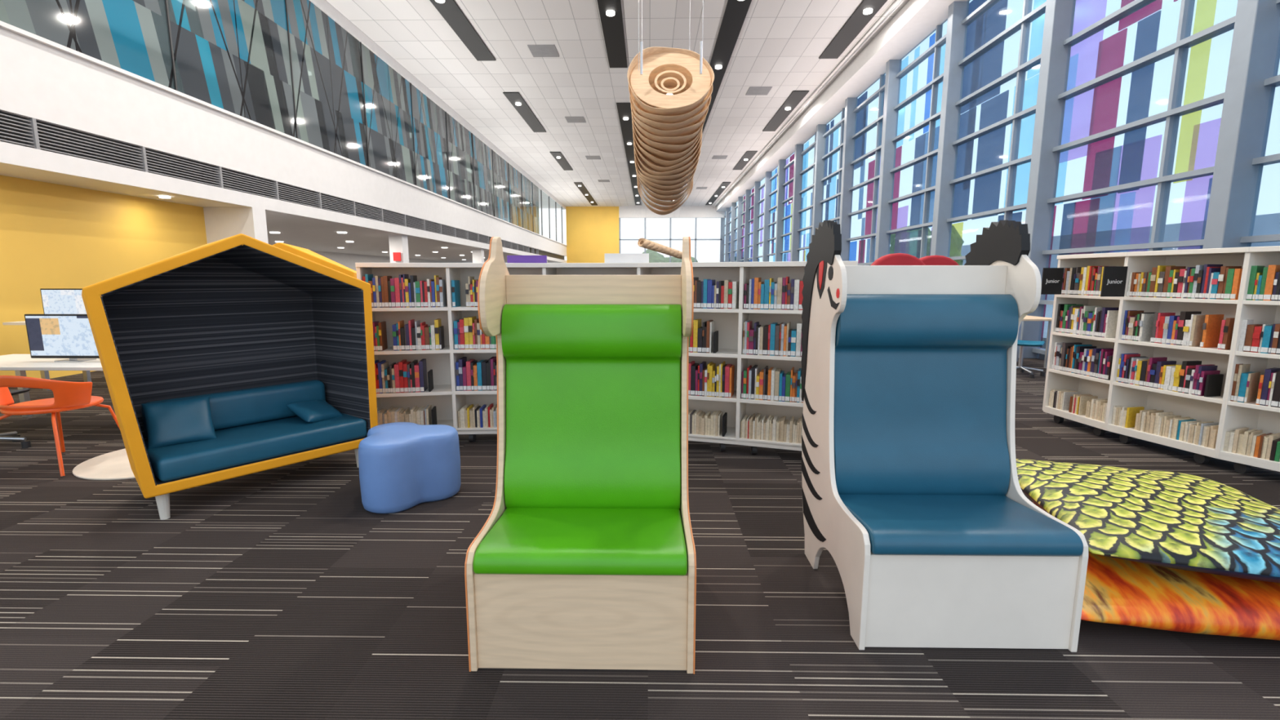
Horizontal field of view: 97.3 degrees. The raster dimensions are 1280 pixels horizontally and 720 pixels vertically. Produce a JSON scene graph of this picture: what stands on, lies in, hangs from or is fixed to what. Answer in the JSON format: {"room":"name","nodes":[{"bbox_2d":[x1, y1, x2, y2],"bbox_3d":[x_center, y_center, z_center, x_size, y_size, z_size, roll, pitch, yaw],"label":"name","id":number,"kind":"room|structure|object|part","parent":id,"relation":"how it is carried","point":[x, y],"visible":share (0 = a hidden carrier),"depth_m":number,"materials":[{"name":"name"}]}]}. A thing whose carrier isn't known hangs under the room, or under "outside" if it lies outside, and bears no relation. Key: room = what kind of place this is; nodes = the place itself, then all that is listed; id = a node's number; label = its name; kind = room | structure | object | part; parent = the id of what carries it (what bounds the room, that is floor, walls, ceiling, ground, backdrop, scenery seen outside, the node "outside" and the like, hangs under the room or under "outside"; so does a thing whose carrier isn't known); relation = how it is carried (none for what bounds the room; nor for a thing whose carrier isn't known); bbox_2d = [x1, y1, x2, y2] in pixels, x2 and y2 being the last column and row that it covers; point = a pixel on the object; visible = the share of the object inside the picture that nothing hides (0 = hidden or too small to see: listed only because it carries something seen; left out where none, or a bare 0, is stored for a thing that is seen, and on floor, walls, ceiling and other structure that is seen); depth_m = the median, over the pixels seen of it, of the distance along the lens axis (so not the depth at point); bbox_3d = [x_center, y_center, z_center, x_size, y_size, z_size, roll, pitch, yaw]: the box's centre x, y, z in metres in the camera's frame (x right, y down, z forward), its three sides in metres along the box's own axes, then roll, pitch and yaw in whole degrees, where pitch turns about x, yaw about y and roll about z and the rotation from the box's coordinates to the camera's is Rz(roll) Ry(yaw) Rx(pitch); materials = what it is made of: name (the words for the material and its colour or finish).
{"room":"library","nodes":[
{"label":"library","id":0,"kind":"room"},
{"bbox_2d":[0,174,207,378],"bbox_3d":[-8.129,-1.083,7.703,0.300,2.620,5.500,0,8,1],"label":"wall","id":1,"kind":"structure","parent":0,"point":[53,236],"depth_m":7.87,"materials":[{"name":"paint"}]},
{"bbox_2d":[203,207,268,244],"bbox_3d":[-7.633,-1.504,10.590,1.200,2.620,0.350,0,8,1],"label":"column","id":2,"kind":"structure","parent":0,"point":[220,223],"depth_m":10.27,"materials":[{"name":"white paint"}]},
{"bbox_2d":[0,166,559,262],"bbox_3d":[-11.364,-4.884,24.230,8.500,0.130,51.000,0,8,1],"label":"ceiling","id":3,"kind":"structure","parent":0,"point":[312,235],"depth_m":17.08,"materials":[{"name":"white paint"}]},
{"bbox_2d":[159,195,484,260],"bbox_3d":[-9.960,-4.603,22.859,5.590,0.030,33.990,0,8,1],"label":"recessed light","id":4,"kind":"object","parent":3,"relation":"in","point":[160,196],"visible":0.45,"depth_m":15.80,"materials":[{"name":"white"}]},
{"bbox_2d":[0,141,566,262],"bbox_3d":[-6.964,-4.923,24.155,0.300,0.230,51.000,0,8,1],"label":"bulkhead","id":5,"kind":"structure","parent":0,"point":[12,156],"depth_m":8.68,"materials":[{"name":"white paint"}]},
{"bbox_2d":[0,26,566,256],"bbox_3d":[-6.964,-5.829,24.023,0.300,0.900,51.000,0,8,1],"label":"wall","id":6,"kind":"structure","parent":0,"point":[39,81],"depth_m":8.76,"materials":[{"name":"white paint"}]},
{"bbox_2d":[0,0,562,243],"bbox_3d":[-6.879,-7.808,23.733,0.070,3.100,51.000,0,8,1],"label":"glass railing","id":7,"kind":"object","parent":6,"relation":"in","point":[287,67],"depth_m":11.50,"materials":[{"name":"clear glass"}]},
{"bbox_2d":[0,110,564,260],"bbox_3d":[-6.954,-5.211,24.113,0.280,0.352,51.000,0,8,1],"label":"air vent","id":8,"kind":"object","parent":6,"relation":"in","point":[15,129],"visible":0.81,"depth_m":8.79,"materials":[{"name":"grey plastic"}]},
{"bbox_2d":[44,147,564,260],"bbox_3d":[-7.054,-5.211,24.114,0.080,0.350,51.000,0,8,1],"label":"grille","id":9,"kind":"object","parent":8,"relation":"attached to","point":[540,252],"depth_m":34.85,"materials":[{"name":"grey plastic"}]},
{"bbox_2d":[0,20,567,245],"bbox_3d":[-6.799,-6.298,23.951,0.090,0.050,51.000,0,8,1],"label":"trim","id":10,"kind":"structure","parent":6,"relation":"attached to","point":[6,26],"depth_m":8.71,"materials":[{"name":"white paint"}]},
{"bbox_2d":[311,250,457,271],"bbox_3d":[-15.713,-3.573,24.491,0.200,2.700,51.000,0,8,1],"label":"wall","id":11,"kind":"structure","parent":0,"point":[348,260],"depth_m":30.71,"materials":[{"name":"white paint"}]},
{"bbox_2d":[309,0,565,209],"bbox_3d":[-6.964,-9.465,23.492,0.300,0.250,51.000,0,8,1],"label":"wall","id":12,"kind":"structure","parent":0,"point":[322,5],"depth_m":16.94,"materials":[{"name":"white paint"}]},
{"bbox_2d":[538,191,559,208],"bbox_3d":[-9.864,-9.497,23.534,5.500,0.100,51.000,0,8,1],"label":"ceiling","id":13,"kind":"structure","parent":0,"point":[544,199],"depth_m":45.67,"materials":[{"name":"white paint"}]},
{"bbox_2d":[565,206,619,262],"bbox_3d":[-4.112,-9.600,49.352,4.600,7.450,0.300,0,8,1],"label":"wall","id":14,"kind":"structure","parent":0,"point":[592,232],"depth_m":48.99,"materials":[{"name":"yellow paint"}]},
{"bbox_2d":[618,217,724,262],"bbox_3d":[2.736,-9.499,49.182,9.100,5.700,0.150,0,8,1],"label":"window","id":15,"kind":"structure","parent":14,"relation":"in","point":[620,239],"depth_m":48.94,"materials":[{"name":"grey metal"}]},
{"bbox_2d":[325,0,909,206],"bbox_3d":[0.087,-9.669,23.502,14.200,0.150,51.300,0,8,1],"label":"ceiling","id":16,"kind":"structure","parent":0,"point":[780,44],"depth_m":16.37,"materials":[{"name":"tile"}]},
{"bbox_2d":[527,44,772,189],"bbox_3d":[0.807,-10.090,26.967,7.190,0.014,24.500,0,8,1],"label":"vents","id":17,"kind":"object","parent":16,"relation":"in","point":[537,51],"depth_m":18.38,"materials":[{"name":"grey metal"}]},
{"bbox_2d":[637,238,682,258],"bbox_3d":[0.902,-6.728,22.315,0.355,5.328,2.914,7,11,39],"label":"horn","id":18,"kind":"object","parent":16,"relation":"hanging from","point":[642,242],"visible":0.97,"depth_m":22.28,"materials":[{"name":"brown wood"}]},
{"bbox_2d":[626,0,714,214],"bbox_3d":[0.381,-4.622,7.147,1.011,5.117,3.200,0,8,1],"label":"pendant lantern","id":19,"kind":"object","parent":16,"relation":"hanging from","point":[670,89],"visible":1,"depth_m":6.49,"materials":[{"name":"brown wood"}]},
{"bbox_2d":[712,0,903,208],"bbox_3d":[5.908,-9.658,24.776,0.060,0.057,48.000,0,8,1],"label":"rail","id":20,"kind":"object","parent":16,"relation":"attached to","point":[900,2],"visible":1,"depth_m":16.75,"materials":[{"name":"metal"}]},
{"bbox_2d":[715,0,970,211],"bbox_3d":[6.559,-9.321,23.299,0.850,0.420,51.000,0,8,1],"label":"trim","id":21,"kind":"structure","parent":16,"relation":"attached to","point":[917,20],"depth_m":16.13,"materials":[{"name":"white paint"}]},
{"bbox_2d":[0,337,1279,719],"bbox_3d":[-3.644,-1.893,22.674,26.000,0.100,55.300,0,8,1],"label":"floor","id":22,"kind":"structure","parent":0,"point":[275,593],"depth_m":2.26,"materials":[{"name":"carpet"}]},
{"bbox_2d":[0,388,31,448],"bbox_3d":[-5.208,0.302,4.378,0.541,0.838,0.568,2,9,15],"label":"office chair","id":23,"kind":"object","parent":22,"relation":"on","point":[15,437],"visible":0.69,"depth_m":4.50,"materials":[{"name":"grey plastic"}]},
{"bbox_2d":[2,320,91,391],"bbox_3d":[-6.492,-0.079,7.015,2.000,0.830,0.700,0,8,1],"label":"computer desk","id":24,"kind":"object","parent":22,"relation":"on","point":[44,374],"visible":0.09,"depth_m":6.81,"materials":[{"name":"white laminate"}]},
{"bbox_3d":[-7.195,-0.029,6.781,0.050,0.800,0.050,0,8,1],"label":"leg","id":25,"kind":"part","parent":24,"relation":"part of","materials":[{"name":"metal"}]},
{"bbox_2d":[40,288,86,314],"bbox_3d":[-6.991,-0.685,6.944,0.640,0.389,0.160,0,8,1],"label":"computer monitor","id":26,"kind":"object","parent":24,"relation":"on","point":[55,301],"visible":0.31,"depth_m":6.88,"materials":[{"name":"black paint"}]},
{"bbox_3d":[-7.188,-0.101,7.275,0.050,0.800,0.050,0,8,1],"label":"leg","id":27,"kind":"part","parent":24,"relation":"part of","materials":[{"name":"metal"}]},
{"bbox_2d":[0,354,102,417],"bbox_3d":[-5.097,0.305,5.128,2.050,0.615,0.800,0,8,1],"label":"computer desk","id":28,"kind":"object","parent":22,"relation":"on","point":[20,363],"visible":0.19,"depth_m":4.87,"materials":[{"name":"white laminate"}]},
{"bbox_3d":[-6.016,0.268,5.491,0.050,0.585,0.050,0,8,1],"label":"leg","id":29,"kind":"part","parent":28,"relation":"part of","materials":[{"name":"metal"}]},
{"bbox_2d":[24,314,99,361],"bbox_3d":[-5.052,-0.201,5.013,0.680,0.419,0.160,0,8,1],"label":"computer monitor","id":30,"kind":"object","parent":28,"relation":"on","point":[70,336],"visible":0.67,"depth_m":4.95,"materials":[{"name":"black paint"}]},
{"bbox_2d":[0,375,119,476],"bbox_3d":[-4.218,0.410,4.069,0.639,0.701,0.562,0,8,1],"label":"shell chair","id":31,"kind":"object","parent":22,"relation":"on","point":[68,395],"visible":0.96,"depth_m":3.88,"materials":[{"name":"plastic"}]},
{"bbox_3d":[-4.422,0.570,3.895,0.233,0.433,0.026,-7,11,-42],"label":"leg","id":32,"kind":"part","parent":31,"relation":"part of","materials":[{"name":"orange metal"}]},
{"bbox_3d":[-4.221,0.208,3.893,0.651,0.258,0.275,0,8,1],"label":"backrest","id":33,"kind":"part","parent":31,"relation":"part of","materials":[{"name":"orange plastic"}]},
{"bbox_3d":[-4.218,0.323,4.056,0.520,0.030,0.520,0,8,1],"label":"seat","id":34,"kind":"part","parent":31,"relation":"part of","materials":[{"name":"orange plastic"}]},
{"bbox_3d":[-4.020,0.571,3.890,0.179,0.433,0.169,0,8,1],"label":"leg","id":35,"kind":"part","parent":31,"relation":"part of","materials":[{"name":"orange plastic"}]},
{"bbox_3d":[-4.416,0.513,4.287,0.233,0.433,0.026,8,11,43],"label":"leg","id":36,"kind":"part","parent":31,"relation":"part of","materials":[{"name":"orange plastic"}]},
{"bbox_3d":[-4.014,0.514,4.281,0.233,0.433,0.026,-7,11,-42],"label":"leg","id":37,"kind":"part","parent":31,"relation":"part of","materials":[{"name":"orange plastic"}]},
{"bbox_2d":[72,448,135,479],"bbox_3d":[-3.615,0.733,4.288,1.000,0.012,1.000,0,8,1],"label":"round rug","id":38,"kind":"object","parent":22,"relation":"on","point":[113,465],"visible":0.38,"depth_m":4.00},
{"bbox_2d":[81,233,377,519],"bbox_3d":[-2.589,0.022,3.637,0.680,1.607,1.455,6,10,37],"label":"pod","id":39,"kind":"object","parent":22,"relation":"on","point":[241,354],"visible":1,"depth_m":3.68,"materials":[{"name":"orange fabric"}]},
{"bbox_3d":[-2.693,0.811,3.183,0.068,0.175,0.066,0,8,1],"label":"leg","id":40,"kind":"part","parent":39,"relation":"part of","materials":[{"name":"white metal"}]},
{"bbox_2d":[141,395,217,448],"bbox_3d":[-2.806,0.378,3.436,0.340,0.300,0.107,-8,-17,-43],"label":"pillow","id":41,"kind":"object","parent":39,"relation":"on","point":[180,422],"depth_m":3.40,"materials":[{"name":"teal leather"}]},
{"bbox_2d":[141,379,325,437],"bbox_3d":[-2.694,0.320,3.825,0.140,0.238,1.040,6,10,37],"label":"cushion","id":42,"kind":"object","parent":39,"relation":"on","point":[267,408],"depth_m":3.74,"materials":[{"name":"teal leather"}]},
{"bbox_2d":[144,413,366,481],"bbox_3d":[-2.508,0.526,3.718,0.560,0.135,1.160,6,10,37],"label":"seat cushion","id":43,"kind":"object","parent":39,"relation":"on","point":[239,446],"depth_m":3.52,"materials":[{"name":"teal leather"}]},
{"bbox_2d":[286,399,342,422],"bbox_3d":[-2.302,0.362,3.999,0.240,0.086,0.300,29,12,17],"label":"pillow","id":44,"kind":"object","parent":39,"relation":"on","point":[311,411],"depth_m":3.94,"materials":[{"name":"teal leather"}]},
{"bbox_3d":[-2.018,0.684,4.055,0.068,0.175,0.066,0,8,1],"label":"leg","id":45,"kind":"part","parent":39,"relation":"part of","materials":[{"name":"white metal"}]},
{"bbox_2d":[358,422,461,513],"bbox_3d":[-1.429,0.644,3.472,0.593,0.423,0.562,0,8,1],"label":"pouf","id":46,"kind":"object","parent":22,"relation":"on","point":[403,466],"visible":1,"depth_m":3.32,"materials":[{"name":"blue plastic"}]},
{"bbox_2d":[388,234,547,262],"bbox_3d":[-7.090,-4.192,29.014,0.400,2.620,24.400,0,8,1],"label":"columns","id":47,"kind":"structure","parent":22,"relation":"on","point":[397,242],"depth_m":16.87,"materials":[{"name":"white paint"}]},
{"bbox_2d":[392,252,401,261],"bbox_3d":[-7.243,-3.082,16.797,0.220,0.250,0.040,0,8,1],"label":"exit sign","id":48,"kind":"object","parent":47,"relation":"attached to","point":[397,255],"visible":1,"depth_m":16.78,"materials":[{"name":"red paint"}]},
{"bbox_2d":[464,236,696,674],"bbox_3d":[-0.195,0.271,2.260,0.780,1.511,0.882,0,8,1],"label":"chair","id":49,"kind":"object","parent":22,"relation":"on","point":[584,557],"visible":1,"depth_m":2.24,"materials":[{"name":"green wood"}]},
{"bbox_3d":[-0.568,0.270,2.270,0.022,1.511,0.866,0,8,1],"label":"panel","id":50,"kind":"part","parent":49,"relation":"part of","materials":[{"name":"brown wood"}]},
{"bbox_2d":[473,507,687,575],"bbox_3d":[-0.198,0.652,2.114,0.718,0.078,0.482,0,8,1],"label":"seat cushion","id":51,"kind":"object","parent":49,"relation":"on","point":[515,541],"depth_m":1.96,"materials":[{"name":"green leather"}]},
{"bbox_2d":[501,304,681,509],"bbox_3d":[-0.194,0.193,2.316,0.718,0.839,0.155,0,8,1],"label":"cushion","id":52,"kind":"object","parent":49,"relation":"on","point":[591,394],"depth_m":2.30,"materials":[{"name":"green leather"}]},
{"bbox_3d":[-0.192,-0.272,2.341,0.726,0.162,0.025,0,8,1],"label":"rail","id":53,"kind":"part","parent":49,"relation":"part of","materials":[{"name":"brown wood"}]},
{"bbox_3d":[0.179,0.271,2.258,0.022,1.511,0.866,0,8,1],"label":"panel","id":54,"kind":"part","parent":49,"relation":"part of","materials":[{"name":"brown wood"}]},
{"bbox_2d":[355,261,857,454],"bbox_3d":[-0.310,-0.033,4.504,3.861,1.465,0.677,1,8,7],"label":"bookshelf","id":55,"kind":"object","parent":22,"relation":"on","point":[435,363],"visible":0.5,"depth_m":4.45,"materials":[{"name":"white laminate"}]},
{"bbox_2d":[506,255,546,262],"bbox_3d":[-0.917,-0.817,4.575,0.320,0.064,0.020,0,8,1],"label":"sign","id":56,"kind":"object","parent":55,"relation":"on","point":[510,259],"visible":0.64,"depth_m":4.56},
{"bbox_2d":[604,253,648,262],"bbox_3d":[-0.104,-0.803,4.443,0.350,0.074,0.020,0,8,1],"label":"sign","id":57,"kind":"object","parent":55,"relation":"on","point":[609,257],"visible":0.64,"depth_m":4.43,"materials":[{"name":"white paint"}]},
{"bbox_2d":[871,253,925,265],"bbox_3d":[2.845,-0.335,6.035,0.760,1.620,0.729,0,8,1],"label":"armchair","id":58,"kind":"object","parent":22,"relation":"on","point":[896,259],"visible":0.08,"depth_m":6.16,"materials":[{"name":"fabric"}]},
{"bbox_2d":[919,255,959,265],"bbox_3d":[3.554,-0.420,6.618,0.760,1.620,0.729,0,8,1],"label":"armchair","id":59,"kind":"object","parent":22,"relation":"on","point":[930,260],"visible":0.02,"depth_m":6.74,"materials":[{"name":"fabric"}]},
{"bbox_2d":[800,220,1088,652],"bbox_3d":[1.204,0.205,2.406,0.802,1.600,0.963,0,8,1],"label":"chair","id":60,"kind":"object","parent":22,"relation":"on","point":[911,486],"visible":1,"depth_m":2.36,"materials":[{"name":"white laminate"}]},
{"bbox_3d":[0.820,0.260,2.383,0.022,1.498,0.866,0,8,1],"label":"panel","id":61,"kind":"part","parent":60,"relation":"part of","materials":[{"name":"white laminate"}]},
{"bbox_3d":[1.206,-0.326,2.447,0.746,0.167,0.025,0,8,1],"label":"rail","id":62,"kind":"part","parent":60,"relation":"part of","materials":[{"name":"white laminate"}]},
{"bbox_2d":[833,293,1018,495],"bbox_3d":[1.204,0.152,2.424,0.738,0.864,0.155,0,8,1],"label":"cushion","id":63,"kind":"object","parent":60,"relation":"on","point":[923,384],"depth_m":2.41,"materials":[{"name":"blue leather"}]},
{"bbox_2d":[838,493,1083,555],"bbox_3d":[1.200,0.624,2.224,0.738,0.081,0.482,0,8,1],"label":"seat cushion","id":64,"kind":"object","parent":60,"relation":"on","point":[892,524],"depth_m":2.06,"materials":[{"name":"blue leather"}]},
{"bbox_3d":[1.587,0.262,2.371,0.022,1.498,0.866,0,8,1],"label":"panel","id":65,"kind":"part","parent":60,"relation":"part of","materials":[{"name":"white laminate"}]},
{"bbox_2d":[728,0,1177,354],"bbox_3d":[7.598,-5.782,24.051,0.420,7.400,51.500,0,8,1],"label":"panels","id":66,"kind":"object","parent":22,"relation":"on","point":[1079,219],"visible":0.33,"depth_m":11.21,"materials":[{"name":"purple glass"}]},
{"bbox_2d":[721,0,1279,358],"bbox_3d":[6.837,-5.845,24.650,0.320,7.150,50.460,0,8,1],"label":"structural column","id":67,"kind":"structure","parent":22,"relation":"on","point":[1255,53],"depth_m":9.16,"materials":[{"name":"grey metal"}]},
{"bbox_2d":[1016,339,1044,378],"bbox_3d":[5.360,-0.210,7.889,0.566,0.838,0.542,7,11,39],"label":"office chair","id":68,"kind":"object","parent":22,"relation":"on","point":[1022,344],"visible":0.45,"depth_m":7.85,"materials":[{"name":"plastic"}]},
{"bbox_3d":[5.343,-0.050,7.893,0.050,0.320,0.050,0,8,1],"label":"post","id":69,"kind":"part","parent":68,"relation":"part of","materials":[{"name":"metal"}]},
{"bbox_2d":[1016,315,1052,368],"bbox_3d":[5.738,-0.300,8.810,1.000,0.750,0.900,0,8,1],"label":"table","id":70,"kind":"object","parent":22,"relation":"on","point":[1026,317],"visible":0.15,"depth_m":8.46,"materials":[{"name":"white wood"}]},
{"bbox_3d":[6.144,-0.335,9.152,0.040,0.720,0.040,0,8,1],"label":"leg","id":71,"kind":"part","parent":70,"relation":"part of","materials":[{"name":"metal"}]},
{"bbox_3d":[6.133,-0.234,8.460,0.040,0.720,0.040,0,8,1],"label":"leg","id":72,"kind":"part","parent":70,"relation":"part of","materials":[{"name":"metal"}]},
{"bbox_2d":[1031,502,1279,640],"bbox_3d":[2.497,0.898,2.517,1.608,0.210,1.098,1,8,8],"label":"floor cushion","id":73,"kind":"object","parent":22,"relation":"on","point":[1117,591],"visible":0.29,"depth_m":2.11,"materials":[{"name":"fabric"}]},
{"bbox_2d":[1015,458,1279,582],"bbox_3d":[2.460,0.713,2.663,1.080,0.192,1.296,2,9,16],"label":"floor cushion","id":74,"kind":"object","parent":73,"relation":"on","point":[1174,520],"visible":0.93,"depth_m":2.40,"materials":[{"name":"fabric"}]},
{"bbox_2d":[1042,245,1279,473],"bbox_3d":[4.236,-0.043,4.261,0.507,1.555,2.250,-2,9,-15],"label":"bookshelf","id":75,"kind":"object","parent":22,"relation":"on","point":[1188,359],"visible":0.99,"depth_m":4.29,"materials":[{"name":"white laminate"}]},
{"bbox_2d":[1040,267,1063,294],"bbox_3d":[3.762,-0.720,5.139,0.180,0.240,0.016,0,8,1],"label":"sign","id":76,"kind":"object","parent":75,"relation":"attached to","point":[1052,277],"visible":1,"depth_m":5.13,"materials":[{"name":"black paint"}]},
{"bbox_2d":[1100,266,1128,296],"bbox_3d":[3.802,-0.628,4.515,0.180,0.240,0.016,0,8,1],"label":"sign","id":77,"kind":"object","parent":75,"relation":"attached to","point":[1114,277],"visible":1,"depth_m":4.51,"materials":[{"name":"black paint"}]},
{"bbox_2d":[429,0,887,205],"bbox_3d":[0.616,-9.818,25.342,10.120,0.083,45.000,0,8,1],"label":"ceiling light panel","id":78,"kind":"object","parent":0,"point":[610,11],"depth_m":15.12,"materials":[{"name":"black metal"}]},
{"bbox_2d":[618,206,731,217],"bbox_3d":[3.237,-12.799,48.769,10.100,0.950,0.300,0,8,1],"label":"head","id":79,"kind":"object","parent":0,"point":[624,211],"depth_m":48.64},
{"bbox_2d":[723,0,1279,354],"bbox_3d":[6.951,-5.832,24.564,0.170,7.150,52.510,0,8,1],"label":"transom","id":80,"kind":"object","parent":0,"point":[1184,41],"depth_m":9.78,"materials":[{"name":"grey metal"}]},
{"label":"outside","id":81,"kind":"structure","parent":0,"visible":0},
{"bbox_2d":[1042,304,1053,337],"bbox_3d":[39.623,-4.102,39.201,82.000,0.200,140.000,0,8,1],"label":"ground","id":82,"kind":"structure","parent":81,"point":[1049,308],"depth_m":22.18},
{"bbox_2d":[642,248,666,262],"bbox_3d":[0.227,-10.851,67.660,5.663,5.040,4.570,0,8,1],"label":"tree","id":83,"kind":"object","parent":82,"relation":"on","point":[654,256],"visible":0.05,"depth_m":65.69,"materials":[{"name":"green plant"}]},
{"bbox_2d":[664,256,697,262],"bbox_3d":[5.188,-10.951,71.123,4.727,4.238,5.551,-3,9,-18],"label":"tree","id":84,"kind":"object","parent":82,"relation":"on","point":[673,260],"visible":0.11,"depth_m":70.91,"materials":[{"name":"green plant"}]},
{"bbox_2d":[889,225,964,265],"bbox_3d":[16.017,-5.329,31.800,3.712,4.466,4.306,4,9,27],"label":"tree","id":85,"kind":"object","parent":82,"relation":"on","point":[904,242],"visible":0.34,"depth_m":30.28,"materials":[{"name":"green plant"}]},
{"bbox_2d":[959,213,1279,300],"bbox_3d":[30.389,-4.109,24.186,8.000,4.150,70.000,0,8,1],"label":"window panes","id":86,"kind":"structure","parent":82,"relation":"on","point":[1268,224],"depth_m":28.19,"materials":[{"name":"blue glass"}]}
]}

